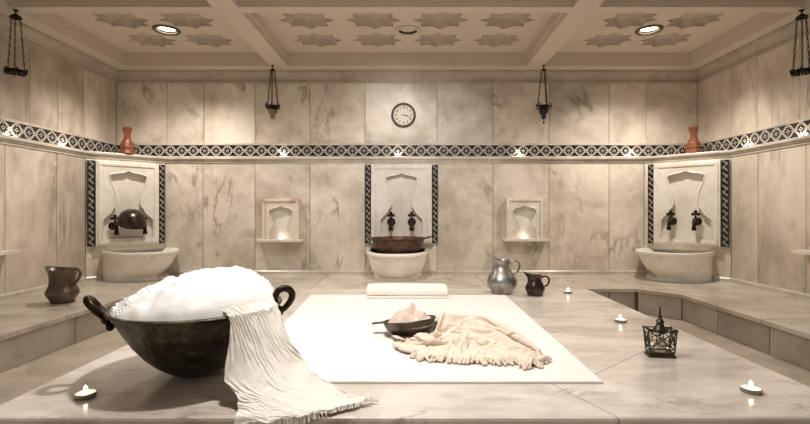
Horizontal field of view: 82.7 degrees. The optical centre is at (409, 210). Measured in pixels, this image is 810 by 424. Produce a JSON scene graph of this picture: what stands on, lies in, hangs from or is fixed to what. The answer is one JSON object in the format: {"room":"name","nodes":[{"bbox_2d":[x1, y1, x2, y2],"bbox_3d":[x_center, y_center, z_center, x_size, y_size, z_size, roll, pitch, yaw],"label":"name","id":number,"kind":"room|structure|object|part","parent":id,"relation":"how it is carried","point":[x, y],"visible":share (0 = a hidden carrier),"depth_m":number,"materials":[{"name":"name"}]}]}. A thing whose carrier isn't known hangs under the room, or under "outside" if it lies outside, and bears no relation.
{"room":"spa","nodes":[
{"label":"spa","id":0,"kind":"room"},
{"bbox_2d":[0,33,115,293],"bbox_3d":[-3.370,-0.470,2.085,0.260,2.780,6.570,0,0,0],"label":"wall","id":1,"kind":"structure","parent":0,"point":[43,192],"depth_m":4.10,"materials":[{"name":"stone"}]},
{"bbox_2d":[0,194,20,255],"bbox_3d":[-3.180,0.105,3.440,0.120,0.470,0.510,0,0,0],"label":"wall niche","id":2,"kind":"object","parent":1,"relation":"attached to","point":[2,252],"visible":1,"depth_m":3.58,"materials":[{"name":"white stone"}]},
{"bbox_3d":[-3.205,0.091,3.440,0.054,0.442,0.290,0,0,0],"label":"niche frame","id":3,"kind":"part","parent":2,"relation":"part of","materials":[{"name":"white stone"}]},
{"bbox_2d":[0,250,20,255],"bbox_3d":[-3.180,0.325,3.440,0.120,0.030,0.510,0,0,0],"label":"shelf","id":4,"kind":"object","parent":2,"relation":"attached to","point":[2,252],"depth_m":3.60,"materials":[{"name":"white stone"}]},
{"bbox_2d":[0,276,102,299],"bbox_3d":[-3.182,0.679,1.745,0.116,0.042,5.890,0,0,0],"label":"baseboard","id":5,"kind":"structure","parent":1,"relation":"attached to","point":[92,278],"depth_m":3.92,"materials":[{"name":"stone"}]},
{"bbox_2d":[85,158,164,276],"bbox_3d":[-2.991,0.190,4.861,0.537,1.460,0.537,0,0,0],"label":"wall","id":6,"kind":"structure","parent":0,"point":[93,258],"depth_m":4.66,"materials":[{"name":"stone"}]},
{"bbox_2d":[0,0,809,69],"bbox_3d":[-0.035,-1.730,2.035,6.730,0.340,6.470,0,0,0],"label":"ceiling","id":7,"kind":"structure","parent":0,"point":[215,34],"depth_m":4.29,"materials":[{"name":"paint"}]},
{"bbox_2d":[3,9,27,76],"bbox_3d":[-3.060,-1.308,3.570,0.158,0.503,0.160,0,0,0],"label":"hanging lamp","id":8,"kind":"object","parent":7,"relation":"hanging from","point":[7,70],"visible":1,"depth_m":3.57,"materials":[{"name":"black metal"}]},
{"bbox_3d":[-3.069,-1.301,3.528,0.017,0.413,0.036,0,0,13],"label":"chain","id":9,"kind":"part","parent":8,"relation":"part of","materials":[{"name":"black metal"}]},
{"bbox_3d":[-3.091,-1.301,3.599,0.042,0.413,0.014,0,0,43],"label":"chain","id":10,"kind":"part","parent":8,"relation":"part of","materials":[{"name":"black metal"}]},
{"bbox_3d":[-3.019,-1.301,3.583,0.037,0.413,0.016,0,0,-17],"label":"chain","id":11,"kind":"part","parent":8,"relation":"part of","materials":[{"name":"black metal"}]},
{"bbox_2d":[152,24,180,35],"bbox_3d":[-2.280,-1.716,4.310,0.244,0.059,0.244,0,0,0],"label":"recessed light","id":12,"kind":"object","parent":7,"relation":"in","point":[161,29],"visible":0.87,"depth_m":4.33,"materials":[{"name":"brown"}]},
{"bbox_2d":[265,65,279,119],"bbox_3d":[-1.470,-1.269,4.920,0.166,0.582,0.161,0,0,-29],"label":"hanging lamp","id":13,"kind":"object","parent":7,"relation":"hanging from","point":[272,108],"visible":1,"depth_m":4.89,"materials":[{"name":"black metal"}]},
{"bbox_3d":[-1.508,-1.320,4.934,0.055,0.382,0.015,0,0,20],"label":"chain","id":14,"kind":"part","parent":13,"relation":"part of","materials":[{"name":"black metal"}]},
{"bbox_3d":[-1.463,-1.320,4.880,0.018,0.381,0.051,0,0,-10],"label":"chain","id":15,"kind":"part","parent":13,"relation":"part of","materials":[{"name":"black metal"}]},
{"bbox_3d":[-1.470,-1.116,4.920,0.166,0.072,0.161,0,0,-29],"label":"lamp crown","id":16,"kind":"part","parent":13,"relation":"part of","materials":[{"name":"black metal"}]},
{"bbox_3d":[-1.438,-1.320,4.947,0.054,0.382,0.016,0,0,-40],"label":"chain","id":17,"kind":"part","parent":13,"relation":"part of","materials":[{"name":"black metal"}]},
{"bbox_2d":[395,25,420,36],"bbox_3d":[-0.020,-1.716,4.330,0.244,0.059,0.244,0,0,0],"label":"recessed light","id":18,"kind":"object","parent":7,"relation":"in","point":[407,30],"visible":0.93,"depth_m":4.36,"materials":[{"name":"paint"}]},
{"bbox_2d":[536,65,551,123],"bbox_3d":[1.430,-1.246,4.920,0.166,0.627,0.161,0,0,-29],"label":"hanging lamp","id":19,"kind":"object","parent":7,"relation":"hanging from","point":[543,109],"visible":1,"depth_m":4.89,"materials":[{"name":"black metal"}]},
{"bbox_3d":[1.392,-1.320,4.934,0.055,0.382,0.015,0,0,20],"label":"chain","id":20,"kind":"part","parent":19,"relation":"part of","materials":[{"name":"black metal"}]},
{"bbox_3d":[1.430,-1.116,4.920,0.166,0.072,0.161,0,0,-29],"label":"lamp crown","id":21,"kind":"part","parent":19,"relation":"part of","materials":[{"name":"black metal"}]},
{"bbox_3d":[1.437,-1.320,4.880,0.018,0.381,0.051,0,0,-10],"label":"chain","id":22,"kind":"part","parent":19,"relation":"part of","materials":[{"name":"black metal"}]},
{"bbox_2d":[635,24,663,35],"bbox_3d":[2.240,-1.716,4.310,0.244,0.059,0.244,0,0,0],"label":"recessed light","id":23,"kind":"object","parent":7,"relation":"in","point":[649,29],"visible":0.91,"depth_m":4.33,"materials":[{"name":"white"}]},
{"bbox_2d":[789,9,809,76],"bbox_3d":[3.040,-1.308,3.570,0.158,0.503,0.160,0,0,-29],"label":"hanging lamp","id":24,"kind":"object","parent":7,"relation":"hanging from","point":[806,71],"visible":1,"depth_m":3.58,"materials":[{"name":"black metal"}]},
{"bbox_3d":[2.998,-1.301,3.581,0.042,0.413,0.014,0,0,14],"label":"chain","id":25,"kind":"part","parent":24,"relation":"part of","materials":[{"name":"black metal"}]},
{"bbox_3d":[3.070,-1.301,3.601,0.016,0.413,0.037,0,0,44],"label":"chain","id":26,"kind":"part","parent":24,"relation":"part of","materials":[{"name":"black metal"}]},
{"bbox_3d":[3.052,-1.301,3.529,0.017,0.413,0.036,0,0,-16],"label":"chain","id":27,"kind":"part","parent":24,"relation":"part of","materials":[{"name":"black metal"}]},
{"bbox_2d":[0,314,809,404],"bbox_3d":[-0.035,0.970,1.985,6.530,0.100,6.370,0,0,0],"label":"floor","id":28,"kind":"structure","parent":0,"point":[21,379],"depth_m":2.83,"materials":[{"name":"stone"}]},
{"bbox_2d":[0,274,180,372],"bbox_3d":[-2.641,0.810,1.955,1.198,0.220,6.310,0,0,0],"label":"stone bench","id":29,"kind":"object","parent":28,"relation":"on","point":[32,327],"visible":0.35,"depth_m":3.17,"materials":[{"name":"stone"}]},
{"bbox_2d":[44,266,81,303],"bbox_3d":[-2.656,0.563,3.529,0.268,0.274,0.231,0,0,-25],"label":"jug","id":30,"kind":"object","parent":29,"relation":"on","point":[62,287],"visible":1,"depth_m":3.47,"materials":[{"name":"brown metal"}]},
{"bbox_3d":[-2.537,0.503,3.497,0.099,0.152,0.020,0,0,14],"label":"handle","id":31,"kind":"part","parent":30,"relation":"part of","materials":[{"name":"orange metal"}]},
{"bbox_2d":[100,247,179,281],"bbox_3d":[-2.707,0.552,4.727,0.697,0.295,0.562,0,0,-45],"label":"basin","id":32,"kind":"object","parent":29,"relation":"on","point":[133,266],"visible":1,"depth_m":4.55,"materials":[{"name":"beige stone"}]},
{"bbox_2d":[0,289,809,423],"bbox_3d":[0.055,0.810,2.850,3.090,0.220,2.589,0,0,0],"label":"platform","id":33,"kind":"object","parent":28,"relation":"on","point":[701,385],"visible":0.4,"depth_m":1.76,"materials":[{"name":"beige stone"}]},
{"bbox_2d":[74,385,96,400],"bbox_3d":[-1.221,0.677,1.731,0.072,0.045,0.072,0,0,0],"label":"tealight candle","id":34,"kind":"object","parent":33,"relation":"on","point":[85,394],"visible":1,"depth_m":1.72,"materials":[{"name":"white wax"}]},
{"bbox_2d":[83,285,295,377],"bbox_3d":[-0.917,0.514,2.000,0.697,0.372,0.697,0,0,23],"label":"cauldron","id":35,"kind":"object","parent":33,"relation":"on","point":[186,348],"visible":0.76,"depth_m":1.75,"materials":[{"name":"metal"}]},
{"bbox_3d":[-1.244,0.409,1.828,0.104,0.152,0.101,0,0,0],"label":"handle","id":36,"kind":"part","parent":35,"relation":"part of","materials":[{"name":"brown metal"}]},
{"bbox_2d":[109,265,274,320],"bbox_3d":[-0.917,0.331,2.000,0.656,0.157,0.656,0,0,31],"label":"foam","id":37,"kind":"object","parent":35,"relation":"on","point":[205,293],"visible":1,"depth_m":1.79,"materials":[{"name":"white"}]},
{"bbox_3d":[-0.563,0.413,2.050,0.105,0.169,0.049,0,0,-21],"label":"handle","id":38,"kind":"part","parent":35,"relation":"part of","materials":[{"name":"brown metal"}]},
{"bbox_2d":[223,297,378,423],"bbox_3d":[-0.498,0.553,1.700,0.680,0.409,0.394,0,0,34],"label":"cloth","id":39,"kind":"object","parent":35,"relation":"on","point":[270,379],"visible":0.94,"depth_m":1.72,"materials":[{"name":"white fabric"}]},
{"bbox_2d":[284,295,602,383],"bbox_3d":[-0.017,0.694,2.825,1.596,0.010,1.927,0,0,0],"label":"sheet","id":40,"kind":"object","parent":33,"relation":"on","point":[337,337],"visible":0.66,"depth_m":2.33,"materials":[{"name":"white fabric"}]},
{"bbox_2d":[372,315,435,335],"bbox_3d":[-0.013,0.635,2.559,0.325,0.115,0.299,0,0,-31],"label":"metal dish","id":41,"kind":"object","parent":40,"relation":"on","point":[402,329],"visible":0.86,"depth_m":2.45,"materials":[{"name":"brown metal"}]},
{"bbox_2d":[388,302,433,328],"bbox_3d":[0.005,0.569,2.555,0.256,0.106,0.256,0,0,0],"label":"washcloth","id":42,"kind":"object","parent":41,"relation":"in","point":[410,314],"visible":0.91,"depth_m":2.52,"materials":[{"name":"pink fabric"}]},
{"bbox_2d":[366,283,447,298],"bbox_3d":[-0.024,0.644,3.736,0.640,0.092,0.242,0,0,0],"label":"folded towel","id":43,"kind":"object","parent":40,"relation":"on","point":[374,290],"visible":1,"depth_m":3.63,"materials":[{"name":"white fabric"}]},
{"bbox_2d":[391,311,551,369],"bbox_3d":[0.265,0.638,2.297,0.617,0.143,0.821,0,0,-30],"label":"cloth","id":44,"kind":"object","parent":40,"relation":"on","point":[454,337],"visible":0.96,"depth_m":2.28,"materials":[{"name":"beige fabric"}]},
{"bbox_2d":[485,251,520,294],"bbox_3d":[0.784,0.520,3.920,0.256,0.360,0.256,0,0,43],"label":"jug","id":45,"kind":"object","parent":33,"relation":"on","point":[501,281],"visible":1,"depth_m":3.85,"materials":[{"name":"silver metal"}]},
{"bbox_3d":[0.885,0.477,3.908,0.105,0.129,0.019,0,0,7],"label":"handle","id":46,"kind":"part","parent":45,"relation":"part of","materials":[{"name":"grey metal"}]},
{"bbox_2d":[522,271,549,296],"bbox_3d":[1.043,0.601,3.819,0.168,0.198,0.168,0,0,-34],"label":"pitcher","id":47,"kind":"object","parent":33,"relation":"on","point":[534,287],"visible":1,"depth_m":3.77,"materials":[{"name":"brown metal"}]},
{"bbox_3d":[1.120,0.583,3.803,0.074,0.098,0.016,0,0,11],"label":"handle","id":48,"kind":"part","parent":47,"relation":"part of","materials":[{"name":"grey metal"}]},
{"bbox_2d":[564,288,571,293],"bbox_3d":[1.349,0.677,3.927,0.072,0.045,0.072,0,0,0],"label":"tealight candle","id":49,"kind":"object","parent":33,"relation":"on","point":[567,291],"visible":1,"depth_m":3.90,"materials":[{"name":"white wax"}]},
{"bbox_2d":[614,315,626,322],"bbox_3d":[1.327,0.677,2.901,0.072,0.045,0.072,0,0,0],"label":"tealight candle","id":50,"kind":"object","parent":33,"relation":"on","point":[617,320],"visible":1,"depth_m":2.88,"materials":[{"name":"white wax"}]},
{"bbox_2d":[642,306,678,358],"bbox_3d":[1.206,0.579,2.220,0.140,0.242,0.076,0,0,7],"label":"metal lantern","id":51,"kind":"object","parent":33,"relation":"on","point":[659,351],"visible":1,"depth_m":2.20,"materials":[{"name":"black metal"}]},
{"bbox_3d":[1.147,0.614,2.227,0.012,0.094,0.068,0,0,7],"label":"lattice panel","id":52,"kind":"part","parent":51,"relation":"part of","materials":[{"name":"metal"}]},
{"bbox_3d":[1.210,0.614,2.250,0.131,0.095,0.009,0,0,7],"label":"lattice panel","id":53,"kind":"part","parent":51,"relation":"part of","materials":[{"name":"metal"}]},
{"bbox_3d":[1.206,0.621,2.220,0.140,0.120,0.076,0,0,7],"label":"frame","id":54,"kind":"part","parent":51,"relation":"part of","materials":[{"name":"metal"}]},
{"bbox_3d":[1.203,0.614,2.190,0.131,0.095,0.009,0,0,7],"label":"lattice panel","id":55,"kind":"part","parent":51,"relation":"part of","materials":[{"name":"metal"}]},
{"bbox_3d":[1.266,0.614,2.213,0.012,0.094,0.068,0,0,7],"label":"lattice panel","id":56,"kind":"part","parent":51,"relation":"part of","materials":[{"name":"metal"}]},
{"bbox_2d":[740,381,762,395],"bbox_3d":[1.319,0.677,1.779,0.072,0.045,0.072,0,0,0],"label":"tealight candle","id":57,"kind":"object","parent":33,"relation":"on","point":[751,389],"visible":1,"depth_m":1.76,"materials":[{"name":"white wax"}]},
{"bbox_2d":[259,274,637,310],"bbox_3d":[0.000,0.810,4.630,4.150,0.220,0.960,0,0,0],"label":"stone bench","id":58,"kind":"object","parent":28,"relation":"on","point":[625,295],"visible":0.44,"depth_m":4.50,"materials":[{"name":"stone"}]},
{"bbox_2d":[366,249,428,280],"bbox_3d":[-0.135,0.557,4.755,0.676,0.285,0.666,0,0,0],"label":"basin","id":59,"kind":"object","parent":58,"relation":"on","point":[385,266],"visible":1,"depth_m":4.55,"materials":[{"name":"beige stone"}]},
{"bbox_2d":[364,236,431,252],"bbox_3d":[-0.125,0.336,4.770,0.609,0.156,0.609,0,0,41],"label":"dish","id":60,"kind":"object","parent":59,"relation":"on","point":[388,244],"visible":1,"depth_m":4.56,"materials":[{"name":"brown metal"}]},
{"bbox_2d":[594,274,809,370],"bbox_3d":[2.606,0.810,1.955,1.128,0.220,6.310,0,0,0],"label":"stone bench","id":61,"kind":"object","parent":28,"relation":"on","point":[775,324],"visible":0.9,"depth_m":3.51,"materials":[{"name":"stone"}]},
{"bbox_2d":[635,247,714,282],"bbox_3d":[2.632,0.552,4.682,0.697,0.295,0.562,0,0,45],"label":"basin","id":62,"kind":"object","parent":61,"relation":"on","point":[696,267],"visible":1,"depth_m":4.50,"materials":[{"name":"beige stone"}]},
{"bbox_2d":[116,83,697,269],"bbox_3d":[-0.035,-0.470,5.240,6.730,2.780,0.260,0,0,0],"label":"wall","id":63,"kind":"structure","parent":0,"point":[593,213],"depth_m":5.11,"materials":[{"name":"stone"}]},
{"bbox_2d":[87,160,164,246],"bbox_3d":[-2.957,-0.077,4.827,0.710,0.865,0.064,0,0,-45],"label":"panel","id":64,"kind":"object","parent":63,"relation":"attached to","point":[113,187],"visible":1,"depth_m":4.80,"materials":[{"name":"stone"}]},
{"bbox_2d":[108,215,118,234],"bbox_3d":[-3.010,0.140,4.697,0.090,0.209,0.150,0,0,-45],"label":"tap","id":65,"kind":"object","parent":64,"relation":"attached to","point":[112,225],"visible":0.91,"depth_m":4.68,"materials":[{"name":"brown metal"}]},
{"bbox_3d":[-3.017,0.083,4.703,0.029,0.096,0.083,0,0,45],"label":"handle","id":66,"kind":"part","parent":65,"relation":"part of","materials":[{"name":"brown metal"}]},
{"bbox_3d":[-3.010,0.181,4.697,0.062,0.127,0.150,0,0,-45],"label":"spout","id":67,"kind":"part","parent":65,"relation":"part of","materials":[{"name":"brown metal"}]},
{"bbox_2d":[116,209,146,228],"bbox_3d":[-2.861,0.082,4.731,0.274,0.208,0.262,0,0,-45],"label":"metal bowl","id":68,"kind":"object","parent":64,"relation":"attached to","point":[128,218],"visible":1,"depth_m":4.64,"materials":[{"name":"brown metal"}]},
{"bbox_2d":[142,215,147,233],"bbox_3d":[-2.827,0.140,4.880,0.150,0.209,0.090,0,0,45],"label":"tap","id":69,"kind":"object","parent":64,"relation":"attached to","point":[145,228],"visible":0.2,"depth_m":4.83,"materials":[{"name":"brown metal"}]},
{"bbox_2d":[256,199,304,241],"bbox_3d":[-1.422,0.102,5.050,0.510,0.470,0.120,0,0,0],"label":"wall niche","id":70,"kind":"object","parent":63,"relation":"attached to","point":[280,217],"visible":1,"depth_m":5.06,"materials":[{"name":"white stone"}]},
{"bbox_2d":[256,239,304,241],"bbox_3d":[-1.422,0.322,5.050,0.510,0.030,0.120,0,0,0],"label":"shelf","id":71,"kind":"object","parent":70,"relation":"attached to","point":[257,240],"depth_m":4.99,"materials":[{"name":"white stone"}]},
{"bbox_2d":[365,165,437,242],"bbox_3d":[-0.094,-0.077,5.078,0.800,0.865,0.064,0,0,0],"label":"panel","id":72,"kind":"object","parent":63,"relation":"attached to","point":[401,190],"visible":0.93,"depth_m":5.05,"materials":[{"name":"stone"}]},
{"bbox_2d":[387,212,394,230],"bbox_3d":[-0.207,0.110,5.023,0.090,0.209,0.150,0,0,0],"label":"tap","id":73,"kind":"object","parent":72,"relation":"attached to","point":[391,221],"visible":1,"depth_m":5.02,"materials":[{"name":"brown metal"}]},
{"bbox_3d":[-0.207,0.151,5.023,0.062,0.127,0.150,0,0,0],"label":"spout","id":74,"kind":"part","parent":73,"relation":"part of","materials":[{"name":"brown metal"}]},
{"bbox_3d":[-0.207,0.053,5.032,0.083,0.096,0.029,0,0,0],"label":"handle","id":75,"kind":"part","parent":73,"relation":"part of","materials":[{"name":"brown metal"}]},
{"bbox_2d":[408,212,415,230],"bbox_3d":[0.019,0.110,5.023,0.090,0.209,0.150,0,0,0],"label":"tap","id":76,"kind":"object","parent":72,"relation":"attached to","point":[411,221],"visible":1,"depth_m":5.02,"materials":[{"name":"brown metal"}]},
{"bbox_3d":[0.019,0.151,5.023,0.062,0.127,0.150,0,0,0],"label":"spout","id":77,"kind":"part","parent":76,"relation":"part of","materials":[{"name":"brown metal"}]},
{"bbox_3d":[0.019,0.053,5.032,0.083,0.096,0.029,0,0,0],"label":"handle","id":78,"kind":"part","parent":76,"relation":"part of","materials":[{"name":"brown metal"}]},
{"bbox_2d":[391,103,415,126],"bbox_3d":[-0.073,-1.075,5.153,0.276,0.276,0.034,0,0,0],"label":"wall clock","id":79,"kind":"object","parent":63,"relation":"attached to","point":[402,114],"visible":1,"depth_m":5.16,"materials":[{"name":"brown"}]},
{"bbox_2d":[164,270,644,273],"bbox_3d":[-0.060,0.679,5.099,5.320,0.042,0.022,0,0,0],"label":"baseboard","id":80,"kind":"structure","parent":63,"relation":"attached to","point":[165,271],"depth_m":5.09,"materials":[{"name":"stone"}]},
{"bbox_2d":[0,12,809,83],"bbox_3d":[-0.035,-1.502,1.990,6.550,0.135,6.380,0,0,0],"label":"trim","id":81,"kind":"structure","parent":63,"relation":"attached to","point":[785,34],"depth_m":5.10,"materials":[{"name":"stone"}]},
{"bbox_2d":[0,134,809,162],"bbox_3d":[-0.035,-0.566,1.991,6.554,0.068,6.382,0,0,0],"label":"trim","id":82,"kind":"structure","parent":63,"relation":"attached to","point":[7,140],"depth_m":5.07,"materials":[{"name":"stone"}]},
{"bbox_2d":[119,127,135,153],"bbox_3d":[-2.995,-0.744,4.875,0.164,0.287,0.164,0,0,-17],"label":"vase","id":83,"kind":"object","parent":82,"relation":"on","point":[127,146],"visible":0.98,"depth_m":4.84,"materials":[{"name":"orange ceramic"}]},
{"bbox_2d":[685,126,701,152],"bbox_3d":[2.985,-0.744,4.845,0.164,0.287,0.164,0,0,-17],"label":"vase","id":84,"kind":"object","parent":82,"relation":"on","point":[693,145],"visible":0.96,"depth_m":4.81,"materials":[{"name":"orange ceramic"}]},
{"bbox_2d":[0,116,809,156],"bbox_3d":[-0.035,-0.670,1.988,6.540,0.140,6.375,0,0,0],"label":"trim","id":85,"kind":"structure","parent":63,"relation":"attached to","point":[8,128],"depth_m":5.16,"materials":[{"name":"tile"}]},
{"bbox_2d":[501,198,549,240],"bbox_3d":[1.261,0.095,5.050,0.510,0.470,0.120,0,0,0],"label":"wall niche","id":86,"kind":"object","parent":63,"relation":"attached to","point":[524,216],"visible":1,"depth_m":5.06,"materials":[{"name":"white stone"}]},
{"bbox_2d":[501,238,549,240],"bbox_3d":[1.261,0.315,5.050,0.510,0.030,0.120,0,0,0],"label":"shelf","id":87,"kind":"object","parent":86,"relation":"attached to","point":[503,239],"depth_m":4.99,"materials":[{"name":"white stone"}]},
{"bbox_2d":[614,318,626,322],"bbox_3d":[1.327,0.691,2.901,0.072,0.018,0.072,0,0,0],"label":"metal cup","id":88,"kind":"object","parent":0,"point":[618,320],"depth_m":2.88,"materials":[{"name":"silver metal"}]},
{"bbox_2d":[644,157,730,279],"bbox_3d":[2.896,0.190,4.836,0.587,1.460,0.587,0,0,0],"label":"wall","id":89,"kind":"structure","parent":0,"point":[722,257],"depth_m":4.69,"materials":[{"name":"stone"}]},
{"bbox_2d":[648,159,728,246],"bbox_3d":[2.874,-0.077,4.790,0.745,0.865,0.064,0,0,45],"label":"panel","id":90,"kind":"object","parent":89,"relation":"attached to","point":[682,188],"visible":1,"depth_m":4.78,"materials":[{"name":"stone"}]},
{"bbox_2d":[666,210,676,229],"bbox_3d":[2.742,0.095,4.845,0.090,0.209,0.150,0,0,45],"label":"tap","id":91,"kind":"object","parent":90,"relation":"attached to","point":[671,220],"visible":1,"depth_m":4.83,"materials":[{"name":"brown metal"}]},
{"bbox_3d":[2.742,0.136,4.845,0.150,0.127,0.062,0,0,-45],"label":"spout","id":92,"kind":"part","parent":91,"relation":"part of","materials":[{"name":"brown metal"}]},
{"bbox_3d":[2.748,0.038,4.851,0.029,0.096,0.083,0,0,-45],"label":"handle","id":93,"kind":"part","parent":91,"relation":"part of","materials":[{"name":"brown metal"}]},
{"bbox_2d":[691,210,701,230],"bbox_3d":[2.905,0.095,4.682,0.150,0.209,0.090,0,0,-45],"label":"tap","id":94,"kind":"object","parent":90,"relation":"attached to","point":[696,220],"visible":1,"depth_m":4.67,"materials":[{"name":"brown metal"}]},
{"bbox_3d":[2.905,0.136,4.682,0.062,0.127,0.150,0,0,45],"label":"spout","id":95,"kind":"part","parent":94,"relation":"part of","materials":[{"name":"brown metal"}]},
{"bbox_3d":[2.911,0.038,4.689,0.083,0.096,0.029,0,0,45],"label":"handle","id":96,"kind":"part","parent":94,"relation":"part of","materials":[{"name":"brown metal"}]},
{"bbox_2d":[698,34,809,293],"bbox_3d":[3.300,-0.470,2.085,0.260,2.780,6.570,0,0,0],"label":"wall","id":97,"kind":"structure","parent":0,"point":[770,190],"depth_m":4.11,"materials":[{"name":"stone"}]},
{"bbox_2d":[714,276,809,299],"bbox_3d":[3.112,0.679,1.720,0.116,0.042,5.840,0,0,0],"label":"baseboard","id":98,"kind":"structure","parent":97,"relation":"attached to","point":[724,279],"depth_m":4.07,"materials":[{"name":"stone"}]},
{"bbox_2d":[791,250,809,254],"bbox_3d":[3.110,0.105,3.430,0.120,0.470,0.510,0,0,0],"label":"wall niche","id":99,"kind":"object","parent":97,"relation":"attached to","point":[802,252],"visible":1,"depth_m":3.60,"materials":[{"name":"white stone"}]}
]}

